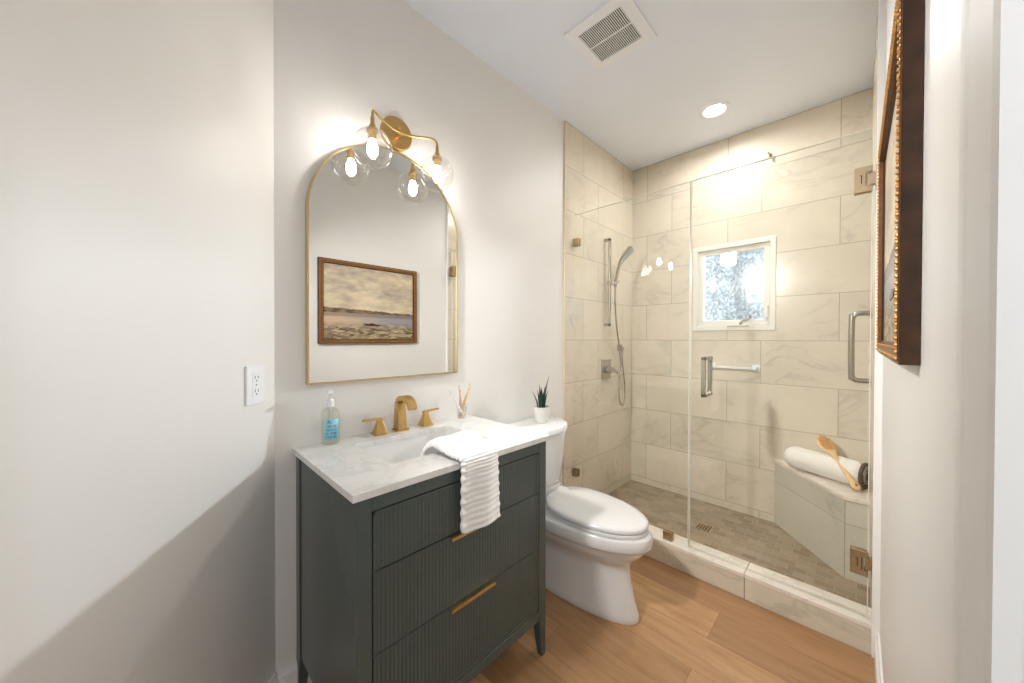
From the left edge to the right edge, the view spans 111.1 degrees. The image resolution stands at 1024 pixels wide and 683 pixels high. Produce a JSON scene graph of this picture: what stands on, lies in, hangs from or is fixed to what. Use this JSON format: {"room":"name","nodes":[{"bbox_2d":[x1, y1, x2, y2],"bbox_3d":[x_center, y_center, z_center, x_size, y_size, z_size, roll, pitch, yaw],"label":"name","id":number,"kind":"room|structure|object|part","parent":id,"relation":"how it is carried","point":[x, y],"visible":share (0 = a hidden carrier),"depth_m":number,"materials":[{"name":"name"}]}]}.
{"room":"bathroom","nodes":[
{"label":"bathroom","id":0,"kind":"room"},
{"bbox_2d":[0,0,274,682],"bbox_3d":[-0.843,-0.102,0.544,0.099,2.691,1.273,0,0,-1],"label":"wall","id":1,"kind":"structure","parent":0,"point":[137,475],"depth_m":0.74,"materials":[{"name":"paint"}]},
{"bbox_2d":[245,364,263,405],"bbox_3d":[-0.794,0.134,1.087,0.009,0.120,0.076,0,0,-1],"label":"wall outlet","id":2,"kind":"object","parent":1,"relation":"attached to","point":[254,375],"visible":1,"depth_m":1.08,"materials":[{"name":"white plastic"}]},
{"bbox_2d":[252,373,259,382],"bbox_3d":[-0.791,0.113,1.087,0.002,0.030,0.034,0,0,-1],"label":"receptacle","id":3,"kind":"object","parent":2,"relation":"attached to","point":[255,376],"depth_m":1.08,"materials":[{"name":"white plastic"}]},
{"bbox_2d":[252,386,259,396],"bbox_3d":[-0.791,0.155,1.087,0.002,0.030,0.034,0,0,-1],"label":"receptacle","id":4,"kind":"object","parent":2,"relation":"attached to","point":[255,389],"depth_m":1.09,"materials":[{"name":"white plastic"}]},
{"bbox_2d":[268,673,278,682],"bbox_3d":[-0.789,1.184,0.552,0.015,0.118,1.267,0,0,-1],"label":"baseboard","id":5,"kind":"structure","parent":1,"relation":"attached to","point":[274,679],"depth_m":1.18,"materials":[{"name":"paint"}]},
{"bbox_2d":[273,0,563,673],"bbox_3d":[-0.273,-0.112,1.787,0.100,2.691,1.663,1,1,44],"label":"wall","id":6,"kind":"structure","parent":0,"point":[336,62],"depth_m":1.60,"materials":[{"name":"paint"}]},
{"bbox_2d":[277,660,311,682],"bbox_3d":[-0.224,1.175,1.769,0.015,0.118,1.625,1,1,44],"label":"baseboard","id":7,"kind":"structure","parent":6,"relation":"attached to","point":[289,673],"depth_m":1.21,"materials":[{"name":"paint"}]},
{"bbox_2d":[305,144,457,384],"bbox_3d":[-0.496,-0.321,1.468,0.022,0.946,0.650,1,1,44],"label":"arched mirror","id":8,"kind":"object","parent":6,"relation":"attached to","point":[381,246],"visible":0.98,"depth_m":1.41,"materials":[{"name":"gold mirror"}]},
{"bbox_2d":[351,109,453,191],"bbox_3d":[-0.432,-0.789,1.409,0.192,0.300,0.423,1,1,44],"label":"wall lamp","id":9,"kind":"object","parent":6,"relation":"attached to","point":[395,133],"visible":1,"depth_m":1.45,"materials":[{"name":"gold metal"}]},
{"bbox_3d":[-0.513,-0.709,1.293,0.144,0.142,0.144,1,1,44],"label":"lamp shade","id":10,"kind":"part","parent":9,"relation":"part of","materials":[{"name":"clear glass"}]},
{"bbox_3d":[-0.513,-0.784,1.292,0.040,0.088,0.040,1,1,44],"label":"socket stem","id":11,"kind":"part","parent":9,"relation":"part of","materials":[{"name":"gold metal"}]},
{"bbox_3d":[-0.513,-0.707,1.293,0.038,0.064,0.038,1,1,44],"label":"bulb","id":12,"kind":"part","parent":9,"relation":"part of","materials":[{"name":"white glass"}]},
{"bbox_3d":[-0.430,-0.836,1.406,0.052,0.045,0.288,1,1,44],"label":"curved arm","id":13,"kind":"part","parent":9,"relation":"part of","materials":[{"name":"gold metal"}]},
{"bbox_3d":[-0.318,-0.786,1.491,0.040,0.088,0.040,1,1,44],"label":"socket stem","id":14,"kind":"part","parent":9,"relation":"part of","materials":[{"name":"gold metal"}]},
{"bbox_3d":[-0.318,-0.711,1.492,0.144,0.142,0.144,1,1,44],"label":"lamp shade","id":15,"kind":"part","parent":9,"relation":"part of","materials":[{"name":"clear glass"}]},
{"bbox_3d":[-0.318,-0.708,1.492,0.038,0.064,0.038,1,1,44],"label":"bulb","id":16,"kind":"part","parent":9,"relation":"part of","materials":[{"name":"white glass"}]},
{"bbox_2d":[565,122,632,493],"bbox_3d":[0.661,-0.117,2.730,0.110,2.691,0.991,1,1,44],"label":"tiled wall","id":17,"kind":"structure","parent":0,"point":[598,433],"depth_m":2.62,"materials":[{"name":"tile"}]},
{"bbox_2d":[562,120,565,485],"bbox_3d":[0.348,-0.115,2.338,0.013,2.691,0.010,1,1,44],"label":"trim","id":18,"kind":"structure","parent":17,"relation":"attached to","point":[564,206],"depth_m":2.33,"materials":[{"name":"tile"}]},
{"bbox_2d":[601,359,617,378],"bbox_3d":[0.756,0.212,2.706,0.065,0.144,0.157,1,1,44],"label":"shower valve","id":19,"kind":"object","parent":17,"relation":"attached to","point":[606,369],"visible":1,"depth_m":2.69,"materials":[{"name":"silver metal"}]},
{"bbox_3d":[0.728,0.212,2.717,0.009,0.144,0.134,1,1,44],"label":"valve plate","id":20,"kind":"part","parent":19,"relation":"part of","materials":[{"name":"silver metal"}]},
{"bbox_3d":[0.789,0.227,2.707,0.020,0.058,0.110,1,1,44],"label":"lever","id":21,"kind":"part","parent":19,"relation":"part of","materials":[{"name":"silver metal"}]},
{"bbox_2d":[604,238,633,405],"bbox_3d":[0.856,-0.130,2.738,0.157,1.306,0.286,1,1,44],"label":"shower","id":22,"kind":"object","parent":17,"relation":"attached to","point":[629,250],"visible":1,"depth_m":2.67,"materials":[{"name":"silver metal"}]},
{"bbox_2d":[617,345,623,351],"bbox_3d":[0.883,0.056,2.847,0.046,0.060,0.047,1,1,44],"label":"outlet","id":23,"kind":"object","parent":22,"relation":"attached to","point":[621,348],"depth_m":2.84,"materials":[{"name":"metal"}]},
{"bbox_2d":[402,0,877,170],"bbox_3d":[0.641,-1.487,0.882,3.050,0.080,3.804,1,1,44],"label":"ceiling","id":24,"kind":"structure","parent":0,"point":[771,60],"depth_m":1.82,"materials":[{"name":"paint"}]},
{"bbox_2d":[563,0,656,71],"bbox_3d":[0.465,-1.448,1.664,0.314,0.012,0.314,1,1,44],"label":"ceiling vent","id":25,"kind":"object","parent":24,"relation":"in","point":[615,29],"visible":1,"depth_m":1.65,"materials":[{"name":"white plastic"}]},
{"bbox_2d":[699,101,729,118],"bbox_3d":[1.274,-1.454,2.212,0.172,0.006,0.172,1,1,44],"label":"recessed light","id":26,"kind":"object","parent":24,"relation":"in","point":[715,109],"visible":1,"depth_m":2.21,"materials":[{"name":"white plastic"}]},
{"bbox_2d":[470,480,874,682],"bbox_3d":[0.669,1.268,0.942,3.050,0.110,3.704,1,1,44],"label":"floor","id":27,"kind":"structure","parent":0,"point":[690,629],"depth_m":1.50,"materials":[{"name":"brown wood"}]},
{"bbox_2d":[296,441,545,682],"bbox_3d":[-0.307,0.813,1.308,0.533,0.850,0.739,1,1,44],"label":"vanity cabinet","id":28,"kind":"object","parent":27,"relation":"on","point":[390,588],"visible":0.88,"depth_m":1.06,"materials":[{"name":"teal paint"}]},
{"bbox_3d":[-0.729,0.812,1.232,0.038,0.850,0.040,1,1,44],"label":"leg","id":29,"kind":"part","parent":28,"relation":"part of","materials":[{"name":"grey paint"}]},
{"bbox_3d":[-0.385,0.816,0.894,0.040,0.850,0.040,1,1,44],"label":"leg","id":30,"kind":"part","parent":28,"relation":"part of","materials":[{"name":"grey paint"}]},
{"bbox_2d":[292,414,549,503],"bbox_3d":[-0.307,0.378,1.305,0.535,0.020,0.763,1,1,44],"label":"countertop","id":31,"kind":"structure","parent":28,"relation":"on","point":[355,473],"depth_m":1.11,"materials":[{"name":"white stone"}]},
{"bbox_2d":[321,390,339,443],"bbox_3d":[-0.657,0.271,1.270,0.064,0.192,0.063,0,1,18],"label":"soap dispenser","id":32,"kind":"object","parent":31,"relation":"on","point":[331,426],"visible":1,"depth_m":1.25,"materials":[{"name":"clear glass"}]},
{"bbox_2d":[321,407,339,443],"bbox_3d":[-0.658,0.300,1.271,0.062,0.134,0.062,1,1,44],"label":"glass bottle","id":33,"kind":"object","parent":32,"relation":"attached to","point":[331,426],"depth_m":1.25,"materials":[{"name":"clear glass"}]},
{"bbox_2d":[326,420,335,437],"bbox_3d":[-0.640,0.310,1.246,0.032,0.064,0.005,0,1,-35],"label":"print","id":34,"kind":"object","parent":32,"relation":"attached to","point":[330,424],"depth_m":1.24,"materials":[{"name":"blue paper"}]},
{"bbox_2d":[362,395,438,435],"bbox_3d":[-0.422,0.293,1.435,0.134,0.148,0.340,1,1,44],"label":"sink faucet","id":35,"kind":"object","parent":31,"relation":"on","point":[400,421],"visible":1,"depth_m":1.43,"materials":[{"name":"gold metal"}]},
{"bbox_3d":[-0.544,0.305,1.370,0.018,0.011,0.076,1,1,44],"label":"lever","id":36,"kind":"part","parent":35,"relation":"part of","materials":[{"name":"gold metal"}]},
{"bbox_3d":[-0.524,0.337,1.390,0.050,0.060,0.050,1,1,44],"label":"handle","id":37,"kind":"part","parent":35,"relation":"part of","materials":[{"name":"gold metal"}]},
{"bbox_3d":[-0.432,0.293,1.425,0.134,0.148,0.052,1,1,44],"label":"spout","id":38,"kind":"part","parent":35,"relation":"part of","materials":[{"name":"gold metal"}]},
{"bbox_3d":[-0.379,0.336,1.539,0.050,0.060,0.050,1,1,44],"label":"handle","id":39,"kind":"part","parent":35,"relation":"part of","materials":[{"name":"gold metal"}]},
{"bbox_3d":[-0.359,0.304,1.558,0.018,0.011,0.076,1,1,44],"label":"lever","id":40,"kind":"part","parent":35,"relation":"part of","materials":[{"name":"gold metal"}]},
{"bbox_2d":[361,430,455,463],"bbox_3d":[-0.325,0.461,1.298,0.320,0.146,0.437,1,1,44],"label":"sink basin","id":41,"kind":"object","parent":31,"relation":"in","point":[397,451],"visible":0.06,"depth_m":1.39,"materials":[{"name":"ceramic"}]},
{"bbox_2d":[421,430,500,533],"bbox_3d":[-0.162,0.448,1.185,0.235,0.264,0.236,1,1,44],"label":"hand towel","id":42,"kind":"object","parent":31,"relation":"on","point":[480,503],"visible":0.95,"depth_m":1.10,"materials":[{"name":"white fabric"}]},
{"bbox_3d":[-0.240,0.330,1.669,0.052,0.070,0.052,1,1,44],"label":"glass tumbler","id":43,"kind":"object","parent":31,"relation":"on","visible":0},
{"bbox_2d":[449,390,464,416],"bbox_3d":[-0.255,0.291,1.635,0.014,0.139,0.097,0,1,34],"label":"toothbrush","id":44,"kind":"object","parent":43,"relation":"in","point":[450,391],"visible":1,"depth_m":1.63,"materials":[{"name":"white plastic"}]},
{"bbox_2d":[458,385,461,417],"bbox_3d":[-0.244,0.282,1.659,0.016,0.155,0.014,1,1,44],"label":"toothbrush","id":45,"kind":"object","parent":43,"relation":"in","point":[459,386],"visible":1,"depth_m":1.66,"materials":[{"name":"plastic"}]},
{"bbox_2d":[458,383,471,416],"bbox_3d":[-0.226,0.282,1.696,0.015,0.157,0.078,1,1,44],"label":"toothbrush","id":46,"kind":"object","parent":43,"relation":"in","point":[469,387],"visible":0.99,"depth_m":1.70,"materials":[{"name":"plastic"}]},
{"bbox_3d":[-0.135,0.930,1.139,0.023,0.240,0.651,1,1,44],"label":"drawer","id":47,"kind":"part","parent":28,"relation":"part of","materials":[{"name":"teal paint"}]},
{"bbox_3d":[-0.134,0.699,1.137,0.023,0.214,0.651,1,1,44],"label":"drawer","id":48,"kind":"part","parent":28,"relation":"part of","materials":[{"name":"teal paint"}]},
{"bbox_3d":[-0.132,0.410,1.134,0.022,0.040,0.659,1,1,44],"label":"rail","id":49,"kind":"part","parent":28,"relation":"part of","materials":[{"name":"teal paint"}]},
{"bbox_3d":[-0.134,0.511,1.136,0.023,0.154,0.651,1,1,44],"label":"drawer","id":50,"kind":"part","parent":28,"relation":"part of","materials":[{"name":"teal paint"}]},
{"bbox_3d":[-0.122,0.816,1.128,0.017,0.010,0.179,1,1,44],"label":"edge pull","id":51,"kind":"part","parent":28,"relation":"part of","materials":[{"name":"gold metal"}]},
{"bbox_3d":[-0.122,0.598,1.126,0.017,0.010,0.179,1,1,44],"label":"edge pull","id":52,"kind":"part","parent":28,"relation":"part of","materials":[{"name":"gold metal"}]},
{"bbox_3d":[-0.134,1.072,1.139,0.022,0.036,0.659,1,1,44],"label":"rail","id":53,"kind":"part","parent":28,"relation":"part of","materials":[{"name":"teal paint"}]},
{"bbox_3d":[0.105,0.813,1.393,0.040,0.850,0.040,1,1,44],"label":"leg","id":54,"kind":"part","parent":28,"relation":"part of","materials":[{"name":"teal paint"}]},
{"bbox_2d":[508,416,652,624],"bbox_3d":[0.322,0.849,1.770,0.764,0.773,0.467,1,1,44],"label":"toilet","id":55,"kind":"object","parent":27,"relation":"on","point":[593,537],"visible":0.64,"depth_m":1.61,"materials":[{"name":"ceramic"}]},
{"bbox_3d":[0.140,0.479,1.947,0.250,0.038,0.467,1,1,44],"label":"tank lid","id":56,"kind":"part","parent":55,"relation":"part of","materials":[{"name":"ceramic"}]},
{"bbox_2d":[532,378,549,422],"bbox_3d":[0.169,0.324,2.002,0.092,0.271,0.092,0,1,-32],"label":"potted plant","id":57,"kind":"object","parent":55,"relation":"on","point":[541,411],"visible":1,"depth_m":1.98,"materials":[{"name":"green plant"}]},
{"bbox_3d":[0.169,0.415,2.002,0.092,0.090,0.092,1,1,44],"label":"pot","id":58,"kind":"part","parent":57,"relation":"part of","materials":[{"name":"white ceramic"}]},
{"bbox_3d":[0.135,0.638,1.952,0.238,0.279,0.445,1,1,44],"label":"tank","id":59,"kind":"part","parent":55,"relation":"part of","materials":[{"name":"ceramic"}]},
{"bbox_3d":[0.402,0.804,1.691,0.504,0.030,0.342,1,1,44],"label":"seat lid","id":60,"kind":"part","parent":55,"relation":"part of","materials":[{"name":"ceramic"}]},
{"bbox_3d":[0.403,0.829,1.691,0.502,0.018,0.336,1,1,44],"label":"seat","id":61,"kind":"part","parent":55,"relation":"part of","materials":[{"name":"ceramic"}]},
{"bbox_2d":[693,522,713,532],"bbox_3d":[1.241,1.202,2.273,0.096,0.002,0.096,1,1,44],"label":"floor drain","id":62,"kind":"object","parent":27,"relation":"on","point":[700,526],"visible":1,"depth_m":2.27,"materials":[{"name":"silver metal"}]},
{"bbox_2d":[644,524,871,654],"bbox_3d":[0.951,1.174,1.933,1.438,0.124,0.124,1,1,44],"label":"shower curb","id":63,"kind":"object","parent":27,"relation":"on","point":[846,621],"visible":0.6,"depth_m":1.63,"materials":[{"name":"stone"}]},
{"bbox_2d":[572,181,690,546],"bbox_3d":[0.690,0.123,2.152,0.746,1.972,0.032,1,1,44],"label":"glass panel","id":64,"kind":"object","parent":63,"relation":"on","point":[668,535],"visible":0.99,"depth_m":1.90,"materials":[{"name":"clear glass"}]},
{"bbox_2d":[773,459,869,585],"bbox_3d":[1.747,0.996,2.034,0.446,0.422,0.432,1,1,44],"label":"shower bench","id":65,"kind":"object","parent":27,"relation":"on","point":[826,516],"visible":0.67,"depth_m":1.93,"materials":[{"name":"tile"}]},
{"bbox_2d":[784,446,867,488],"bbox_3d":[1.819,0.717,2.042,0.147,0.136,0.370,0,1,-25],"label":"rolled towel","id":66,"kind":"object","parent":65,"relation":"on","point":[818,463],"visible":0.86,"depth_m":1.99,"materials":[{"name":"white fabric"}]},
{"bbox_2d":[816,435,861,489],"bbox_3d":[1.808,0.665,1.961,0.088,0.210,0.296,0,1,16],"label":"bath brush","id":67,"kind":"object","parent":66,"relation":"on","point":[826,444],"visible":1,"depth_m":2.00,"materials":[{"name":"brown wood"}]},
{"bbox_2d":[631,88,872,521],"bbox_3d":[1.586,-0.114,2.558,1.470,2.691,0.100,1,1,44],"label":"wall","id":68,"kind":"structure","parent":0,"point":[802,391],"depth_m":2.40,"materials":[{"name":"tile"}]},
{"bbox_2d":[693,235,776,330],"bbox_3d":[1.568,-0.392,2.507,0.512,0.628,0.095,1,1,44],"label":"window","id":69,"kind":"structure","parent":68,"relation":"in","point":[768,243],"depth_m":2.47,"materials":[{"name":"plastic"}]},
{"bbox_3d":[1.610,-0.148,2.427,0.027,0.068,0.084,0,1,-27],"label":"crank handle","id":70,"kind":"part","parent":69,"relation":"part of","materials":[{"name":"silver metal"}]},
{"bbox_2d":[713,363,759,371],"bbox_3d":[1.554,0.182,2.479,0.318,0.048,0.060,1,1,44],"label":"towel bar","id":71,"kind":"object","parent":68,"relation":"attached to","point":[755,368],"visible":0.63,"depth_m":2.41,"materials":[{"name":"white plastic"}]},
{"bbox_2d":[869,0,878,607],"bbox_3d":[1.798,-0.105,1.659,0.134,2.691,0.927,1,1,44],"label":"tiled wall","id":72,"kind":"structure","parent":0,"point":[875,76],"depth_m":1.63,"materials":[{"name":"tile"}]},
{"bbox_2d":[689,128,876,615],"bbox_3d":[1.203,0.128,1.647,0.694,1.970,0.128,1,1,44],"label":"shower glass door","id":73,"kind":"structure","parent":72,"relation":"attached to","point":[857,554],"depth_m":1.43,"materials":[{"name":"clear glass"}]},
{"bbox_3d":[1.016,0.182,1.832,0.020,0.206,0.128,1,1,44],"label":"pull handle","id":74,"kind":"part","parent":73,"relation":"part of","materials":[{"name":"silver metal"}]},
{"bbox_2d":[848,307,871,386],"bbox_3d":[1.795,0.029,1.815,0.087,0.406,0.056,1,1,44],"label":"grab bar","id":75,"kind":"object","parent":72,"relation":"attached to","point":[851,320],"visible":0.92,"depth_m":1.82,"materials":[{"name":"silver metal"}]},
{"bbox_2d":[871,0,886,657],"bbox_3d":[1.428,-0.104,1.366,0.023,2.691,0.011,1,1,44],"label":"trim","id":76,"kind":"structure","parent":72,"relation":"attached to","point":[882,16],"depth_m":1.36,"materials":[{"name":"paint"}]},
{"bbox_2d":[880,0,960,682],"bbox_3d":[0.572,-0.098,0.397,0.115,2.691,2.604,1,1,44],"label":"wall","id":77,"kind":"structure","parent":0,"point":[919,402],"depth_m":0.48,"materials":[{"name":"paint"}]},
{"bbox_2d":[874,632,882,682],"bbox_3d":[0.924,1.190,0.862,0.014,0.110,1.449,1,1,44],"label":"baseboard","id":78,"kind":"structure","parent":77,"relation":"attached to","point":[877,645],"depth_m":1.27,"materials":[{"name":"paint"}]},
{"bbox_2d":[875,0,923,365],"bbox_3d":[0.910,-0.281,0.843,0.028,0.634,0.804,1,1,44],"label":"framed painting","id":79,"kind":"object","parent":77,"relation":"attached to","point":[900,152],"visible":1,"depth_m":0.56,"materials":[{"name":"brown wood"}]},
{"bbox_3d":[0.903,-0.281,0.851,0.008,0.622,0.791,1,1,44],"label":"bead trim","id":80,"kind":"part","parent":79,"relation":"part of","materials":[{"name":"gold metal"}]},
{"bbox_3d":[0.911,-0.281,0.843,0.022,0.624,0.794,1,1,44],"label":"gilt moulding","id":81,"kind":"part","parent":79,"relation":"part of","materials":[{"name":"brown wood"}]},
{"bbox_2d":[952,0,1023,682],"bbox_3d":[0.051,0.176,-0.122,0.131,2.150,1.110,1,1,44],"label":"door","id":82,"kind":"structure","parent":77,"relation":"in","point":[988,590],"depth_m":0.22,"materials":[{"name":"paint"}]},
{"label":"outside","id":83,"kind":"structure","parent":0,"visible":0},
{"bbox_3d":[5.798,1.759,6.489,18.000,0.100,11.296,1,1,44],"label":"ground","id":84,"kind":"structure","parent":83,"visible":0},
{"bbox_2d":[705,249,763,320],"bbox_3d":[3.274,-0.197,5.095,1.182,3.829,1.135,1,1,44],"label":"tree","id":85,"kind":"object","parent":84,"relation":"on","point":[741,287],"visible":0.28,"depth_m":5.06,"materials":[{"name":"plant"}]}
]}

